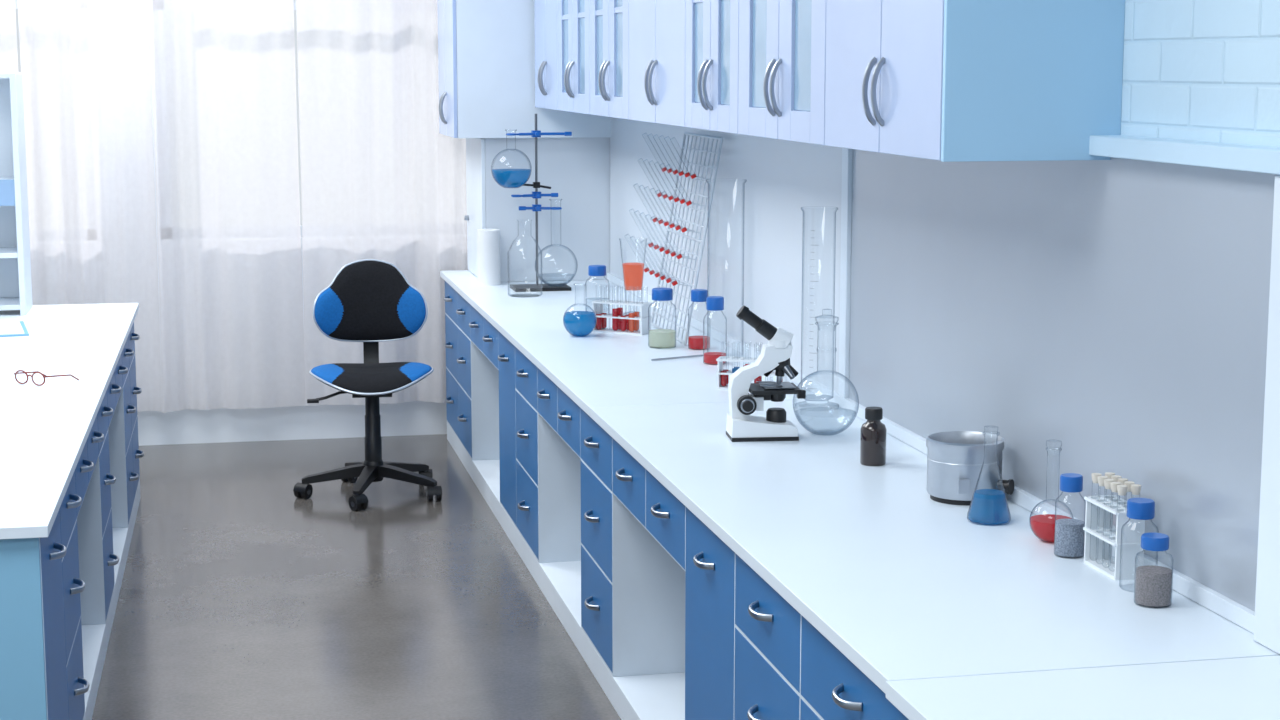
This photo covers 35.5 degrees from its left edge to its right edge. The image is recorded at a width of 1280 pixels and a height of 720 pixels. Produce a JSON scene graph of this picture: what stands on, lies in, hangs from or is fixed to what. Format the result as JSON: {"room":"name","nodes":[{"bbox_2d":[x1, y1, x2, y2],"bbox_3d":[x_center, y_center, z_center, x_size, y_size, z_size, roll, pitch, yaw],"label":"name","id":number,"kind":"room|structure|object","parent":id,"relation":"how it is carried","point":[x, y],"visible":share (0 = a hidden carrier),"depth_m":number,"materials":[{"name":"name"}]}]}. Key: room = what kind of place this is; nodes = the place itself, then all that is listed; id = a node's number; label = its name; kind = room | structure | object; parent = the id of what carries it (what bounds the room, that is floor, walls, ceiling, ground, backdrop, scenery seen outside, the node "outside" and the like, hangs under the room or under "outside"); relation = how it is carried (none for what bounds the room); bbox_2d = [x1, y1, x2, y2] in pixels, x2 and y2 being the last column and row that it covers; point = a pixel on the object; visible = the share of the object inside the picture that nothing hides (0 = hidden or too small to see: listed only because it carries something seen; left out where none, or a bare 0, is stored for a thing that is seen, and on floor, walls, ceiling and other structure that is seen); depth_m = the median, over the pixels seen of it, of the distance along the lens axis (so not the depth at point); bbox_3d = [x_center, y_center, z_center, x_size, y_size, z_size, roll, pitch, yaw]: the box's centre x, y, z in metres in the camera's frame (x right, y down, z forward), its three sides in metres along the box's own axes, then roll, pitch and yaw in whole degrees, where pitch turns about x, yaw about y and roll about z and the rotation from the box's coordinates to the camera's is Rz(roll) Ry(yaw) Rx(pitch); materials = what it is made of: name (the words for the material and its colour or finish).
{"room":"laboratory","nodes":[
{"label":"laboratory","id":0,"kind":"room"},
{"bbox_2d":[137,0,446,445],"bbox_3d":[-2.389,-1.074,9.167,4.520,2.950,0.200,-2,9,-12],"label":"wall","id":1,"kind":"structure","parent":0,"point":[221,425],"depth_m":9.41,"materials":[{"name":"paint"}]},
{"bbox_2d":[294,2,301,236],"bbox_3d":[-1.489,-1.465,9.352,1.520,1.770,0.060,-2,9,-12],"label":"window","id":2,"kind":"structure","parent":1,"relation":"in","point":[294,2],"depth_m":9.27,"materials":[{"name":"paint"}]},
{"bbox_3d":[-2.566,-2.428,8.787,3.700,0.024,0.077,-2,9,-12],"label":"rail","id":3,"kind":"object","parent":1,"relation":"attached to","visible":0},
{"bbox_2d":[0,0,18,72],"bbox_3d":[-3.516,-1.049,8.754,1.545,2.680,0.078,-2,9,-12],"label":"sheer curtain","id":4,"kind":"object","parent":3,"relation":"hanging from","point":[8,33],"visible":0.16,"depth_m":8.85,"materials":[{"name":"white fabric"}]},
{"bbox_2d":[18,0,161,411],"bbox_3d":[-2.478,-1.081,8.972,0.567,2.680,0.081,-2,9,-12],"label":"sheer curtain","id":5,"kind":"object","parent":3,"relation":"hanging from","point":[85,64],"visible":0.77,"depth_m":9.01,"materials":[{"name":"white fabric"}]},
{"bbox_2d":[148,0,304,412],"bbox_3d":[-1.881,-1.098,9.091,0.655,2.680,0.073,-2,9,-12],"label":"sheer curtain","id":6,"kind":"object","parent":3,"relation":"hanging from","point":[223,72],"visible":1,"depth_m":9.15,"materials":[{"name":"white fabric"}]},
{"bbox_2d":[296,0,467,405],"bbox_3d":[-1.179,-1.122,9.251,0.795,2.680,0.082,-2,9,-12],"label":"sheer curtain","id":7,"kind":"object","parent":3,"relation":"hanging from","point":[380,180],"visible":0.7,"depth_m":9.27,"materials":[{"name":"white fabric"}]},
{"bbox_2d":[92,434,620,719],"bbox_3d":[-1.250,1.225,4.031,4.520,0.100,11.370,-2,9,-12],"label":"floor","id":8,"kind":"structure","parent":0,"point":[242,597],"depth_m":6.58,"materials":[{"name":"concrete"}]},
{"bbox_2d":[0,303,143,719],"bbox_3d":[-2.335,0.473,6.042,1.461,0.800,4.030,-2,9,-11],"label":"bench","id":9,"kind":"object","parent":8,"relation":"on","point":[70,453],"visible":1,"depth_m":5.44,"materials":[{"name":"white laminate"}]},
{"bbox_2d":[0,321,28,336],"bbox_3d":[-2.384,-0.109,7.224,0.320,0.008,0.400,-3,9,-20],"label":"folder","id":10,"kind":"object","parent":9,"relation":"on","point":[8,328],"visible":1,"depth_m":7.20,"materials":[{"name":"white paper"}]},
{"bbox_2d":[0,73,32,314],"bbox_3d":[-2.836,-0.633,7.650,0.924,0.920,0.280,-2,9,-12],"label":"shelf","id":11,"kind":"object","parent":9,"relation":"on","point":[15,261],"visible":1,"depth_m":7.78,"materials":[{"name":"white laminate"}]},
{"bbox_2d":[14,370,78,385],"bbox_3d":[-1.794,0.045,6.040,0.137,0.044,0.140,4,9,28],"label":"eyeglasses","id":12,"kind":"object","parent":9,"relation":"on","point":[18,371],"visible":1,"depth_m":5.99,"materials":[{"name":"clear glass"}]},
{"bbox_2d":[293,259,441,510],"bbox_3d":[-1.122,0.086,8.163,0.599,0.945,0.641,-1,8,-8],"label":"office chair","id":13,"kind":"object","parent":8,"relation":"on","point":[370,302],"visible":1,"depth_m":8.28,"materials":[{"name":"black fabric"}]},
{"bbox_2d":[440,270,1279,719],"bbox_3d":[0.236,0.546,5.551,0.711,0.800,8.095,-2,9,-12],"label":"counter","id":14,"kind":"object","parent":8,"relation":"on","point":[696,573],"depth_m":4.39,"materials":[{"name":"white laminate"}]},
{"bbox_2d":[477,229,500,285],"bbox_3d":[-0.660,-0.449,8.733,0.100,0.240,0.100,-2,9,-12],"label":"paper roll","id":15,"kind":"object","parent":14,"relation":"on","point":[488,240],"visible":1,"depth_m":8.69,"materials":[{"name":"white paper"}]},
{"bbox_2d":[464,137,609,281],"bbox_3d":[-0.472,-0.704,9.110,0.611,0.633,0.555,-2,9,-12],"label":"wall panel","id":16,"kind":"object","parent":14,"relation":"on","point":[576,169],"visible":0.72,"depth_m":8.85,"materials":[{"name":"white paint"}]},
{"bbox_2d":[506,114,571,291],"bbox_3d":[-0.424,-0.672,8.513,0.285,0.745,0.170,-2,9,-12],"label":"stand","id":17,"kind":"object","parent":14,"relation":"on","point":[536,194],"visible":1,"depth_m":8.53,"materials":[{"name":"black metal"}]},
{"bbox_2d":[491,129,531,187],"bbox_3d":[-0.545,-0.852,8.466,0.172,0.245,0.172,-2,9,-12],"label":"flask","id":18,"kind":"object","parent":17,"relation":"on","point":[509,178],"visible":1,"depth_m":8.42,"materials":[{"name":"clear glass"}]},
{"bbox_2d":[563,311,595,335],"bbox_3d":[-0.213,-0.177,7.076,0.120,0.185,0.120,-2,9,-12],"label":"flask","id":19,"kind":"object","parent":14,"relation":"on","point":[577,323],"visible":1,"depth_m":7.04,"materials":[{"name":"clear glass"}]},
{"bbox_2d":[588,265,605,275],"bbox_3d":[-0.163,-0.262,7.622,0.092,0.195,0.092,-2,9,-12],"label":"bottle","id":20,"kind":"object","parent":14,"relation":"on","point":[593,270],"visible":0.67,"depth_m":7.58,"materials":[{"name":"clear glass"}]},
{"bbox_2d":[592,299,651,334],"bbox_3d":[-0.066,-0.181,7.169,0.207,0.166,0.078,4,9,28],"label":"test tube rack","id":21,"kind":"object","parent":14,"relation":"on","point":[621,323],"visible":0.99,"depth_m":7.16,"materials":[{"name":"white plastic"}]},
{"bbox_2d":[620,244,646,311],"bbox_3d":[-0.025,-0.316,7.643,0.110,0.295,0.110,-2,9,-12],"label":"glass","id":22,"kind":"object","parent":14,"relation":"on","point":[633,275],"visible":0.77,"depth_m":7.61,"materials":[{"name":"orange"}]},
{"bbox_2d":[649,288,675,347],"bbox_3d":[0.075,-0.143,6.796,0.096,0.200,0.096,-2,9,-12],"label":"bottle","id":23,"kind":"object","parent":14,"relation":"on","point":[658,338],"visible":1,"depth_m":6.76,"materials":[{"name":"clear glass"}]},
{"bbox_2d":[651,354,703,360],"bbox_3d":[0.123,-0.008,6.532,0.200,0.006,0.006,-5,10,-31],"label":"rod","id":24,"kind":"object","parent":14,"relation":"on","point":[702,354],"visible":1,"depth_m":6.53,"materials":[{"name":"metal"}]},
{"bbox_2d":[636,132,722,345],"bbox_3d":[0.109,-0.437,7.034,0.237,0.706,0.550,-2,9,-12],"label":"drying rack","id":25,"kind":"object","parent":14,"relation":"on","point":[673,197],"visible":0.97,"depth_m":7.00,"materials":[{"name":"white metal"}]},
{"bbox_2d":[688,289,710,348],"bbox_3d":[0.200,-0.137,6.757,0.076,0.200,0.076,-2,9,-12],"label":"bottle","id":26,"kind":"object","parent":14,"relation":"on","point":[697,295],"visible":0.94,"depth_m":6.73,"materials":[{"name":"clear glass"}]},
{"bbox_2d":[704,296,726,363],"bbox_3d":[0.241,-0.095,6.420,0.076,0.215,0.076,-2,9,-12],"label":"bottle","id":27,"kind":"object","parent":14,"relation":"on","point":[713,303],"visible":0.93,"depth_m":6.40,"materials":[{"name":"clear glass"}]},
{"bbox_2d":[716,356,786,389],"bbox_3d":[0.333,0.018,5.920,0.207,0.136,0.068,2,9,13],"label":"test tube rack","id":28,"kind":"object","parent":14,"relation":"on","point":[722,374],"visible":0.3,"depth_m":5.92,"materials":[{"name":"white plastic"}]},
{"bbox_2d":[726,305,805,441],"bbox_3d":[0.323,0.030,5.133,0.190,0.343,0.124,-1,8,-6],"label":"microscope","id":29,"kind":"object","parent":14,"relation":"on","point":[741,426],"visible":1,"depth_m":5.10,"materials":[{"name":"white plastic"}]},
{"bbox_2d":[801,211,836,402],"bbox_3d":[0.496,-0.144,5.569,0.124,0.560,0.124,-2,9,-12],"label":"cylinder","id":30,"kind":"object","parent":14,"relation":"on","point":[836,211],"visible":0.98,"depth_m":5.54,"materials":[{"name":"clear glass"}]},
{"bbox_2d":[860,407,886,465],"bbox_3d":[0.561,0.182,4.804,0.062,0.137,0.062,-2,9,-12],"label":"bottle","id":31,"kind":"object","parent":14,"relation":"on","point":[873,431],"visible":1,"depth_m":4.78,"materials":[{"name":"brown glass"}]},
{"bbox_2d":[926,431,1013,505],"bbox_3d":[0.720,0.240,4.417,0.173,0.137,0.183,-2,9,-12],"label":"pot","id":32,"kind":"object","parent":14,"relation":"on","point":[955,459],"visible":0.88,"depth_m":4.36,"materials":[{"name":"metal"}]},
{"bbox_2d":[968,436,1010,523],"bbox_3d":[0.734,0.238,4.195,0.092,0.204,0.092,-2,9,-12],"label":"flask","id":33,"kind":"object","parent":14,"relation":"on","point":[988,506],"visible":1,"depth_m":4.17,"materials":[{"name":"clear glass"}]},
{"bbox_2d":[1029,450,1071,541],"bbox_3d":[0.829,0.262,4.021,0.088,0.208,0.088,-2,9,-12],"label":"flask","id":34,"kind":"object","parent":14,"relation":"on","point":[1043,525],"visible":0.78,"depth_m":4.01,"materials":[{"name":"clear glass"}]},
{"bbox_2d":[1054,473,1084,556],"bbox_3d":[0.840,0.303,3.906,0.059,0.160,0.059,-2,9,-12],"label":"bottle","id":35,"kind":"object","parent":14,"relation":"on","point":[1069,533],"visible":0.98,"depth_m":3.89,"materials":[{"name":"clear glass"}]},
{"bbox_2d":[1083,472,1144,580],"bbox_3d":[0.898,0.312,3.786,0.063,0.178,0.147,-2,9,-12],"label":"test tube rack","id":36,"kind":"object","parent":14,"relation":"on","point":[1100,531],"visible":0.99,"depth_m":3.77,"materials":[{"name":"white plastic"}]},
{"bbox_2d":[1119,498,1157,577],"bbox_3d":[0.913,0.337,3.658,0.067,0.165,0.067,-2,9,-12],"label":"bottle","id":37,"kind":"object","parent":14,"relation":"on","point":[1137,508],"visible":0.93,"depth_m":3.63,"materials":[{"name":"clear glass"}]},
{"bbox_2d":[1134,533,1173,606],"bbox_3d":[0.913,0.373,3.554,0.066,0.125,0.066,-2,9,-12],"label":"bottle","id":38,"kind":"object","parent":14,"relation":"on","point":[1153,584],"visible":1,"depth_m":3.53,"materials":[{"name":"clear glass"}]},
{"bbox_2d":[1121,0,1279,147],"bbox_3d":[0.928,-0.339,4.186,0.100,2.950,11.020,-2,9,-12],"label":"wall","id":39,"kind":"structure","parent":0,"point":[1194,70],"depth_m":3.56,"materials":[{"name":"tile"}]},
{"bbox_2d":[437,0,610,137],"bbox_3d":[-0.532,-1.516,8.957,0.745,1.015,0.595,-2,9,-12],"label":"upper cabinet","id":40,"kind":"object","parent":39,"relation":"attached to","point":[486,48],"visible":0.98,"depth_m":8.68,"materials":[{"name":"white laminate"}]},
{"bbox_2d":[610,117,841,392],"bbox_3d":[0.228,-0.494,7.234,0.020,0.766,3.415,-2,9,-12],"label":"wall panel","id":41,"kind":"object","parent":39,"relation":"attached to","point":[758,259],"depth_m":6.59,"materials":[{"name":"white paint"}]},
{"bbox_2d":[534,0,1124,161],"bbox_3d":[0.224,-1.181,6.234,0.393,0.883,5.044,-2,9,-12],"label":"upper cabinet","id":42,"kind":"object","parent":39,"relation":"attached to","point":[940,80],"visible":1,"depth_m":4.32,"materials":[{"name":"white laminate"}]},
{"bbox_2d":[839,148,852,397],"bbox_3d":[0.579,-0.245,5.551,0.032,0.766,0.056,-2,9,-12],"label":"trim","id":43,"kind":"structure","parent":39,"relation":"attached to","point":[846,197],"depth_m":5.54,"materials":[{"name":"white plastic"}]},
{"bbox_2d":[607,273,1254,633],"bbox_3d":[0.454,0.038,6.139,0.015,0.031,5.780,-2,9,-12],"label":"trim","id":44,"kind":"structure","parent":39,"relation":"attached to","point":[1205,596],"depth_m":4.43,"materials":[{"name":"white laminate"}]},
{"bbox_2d":[849,149,1277,611],"bbox_3d":[0.829,-0.081,4.407,0.020,0.775,2.305,-2,9,-12],"label":"wall panel","id":45,"kind":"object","parent":39,"relation":"attached to","point":[1100,316],"depth_m":4.02,"materials":[{"name":"white paint"}]},
{"bbox_2d":[1089,135,1279,174],"bbox_3d":[1.174,-0.230,2.612,0.065,0.038,2.640,-2,9,-12],"label":"trim","id":46,"kind":"structure","parent":39,"relation":"attached to","point":[1261,159],"depth_m":3.48,"materials":[{"name":"white"}]},
{"bbox_2d":[1254,175,1279,653],"bbox_3d":[1.060,0.091,3.235,0.055,0.774,0.102,-2,9,-12],"label":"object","id":47,"kind":"structure","parent":39,"relation":"attached to","point":[1267,598],"depth_m":3.26,"materials":[{"name":"white laminate"}]}
]}

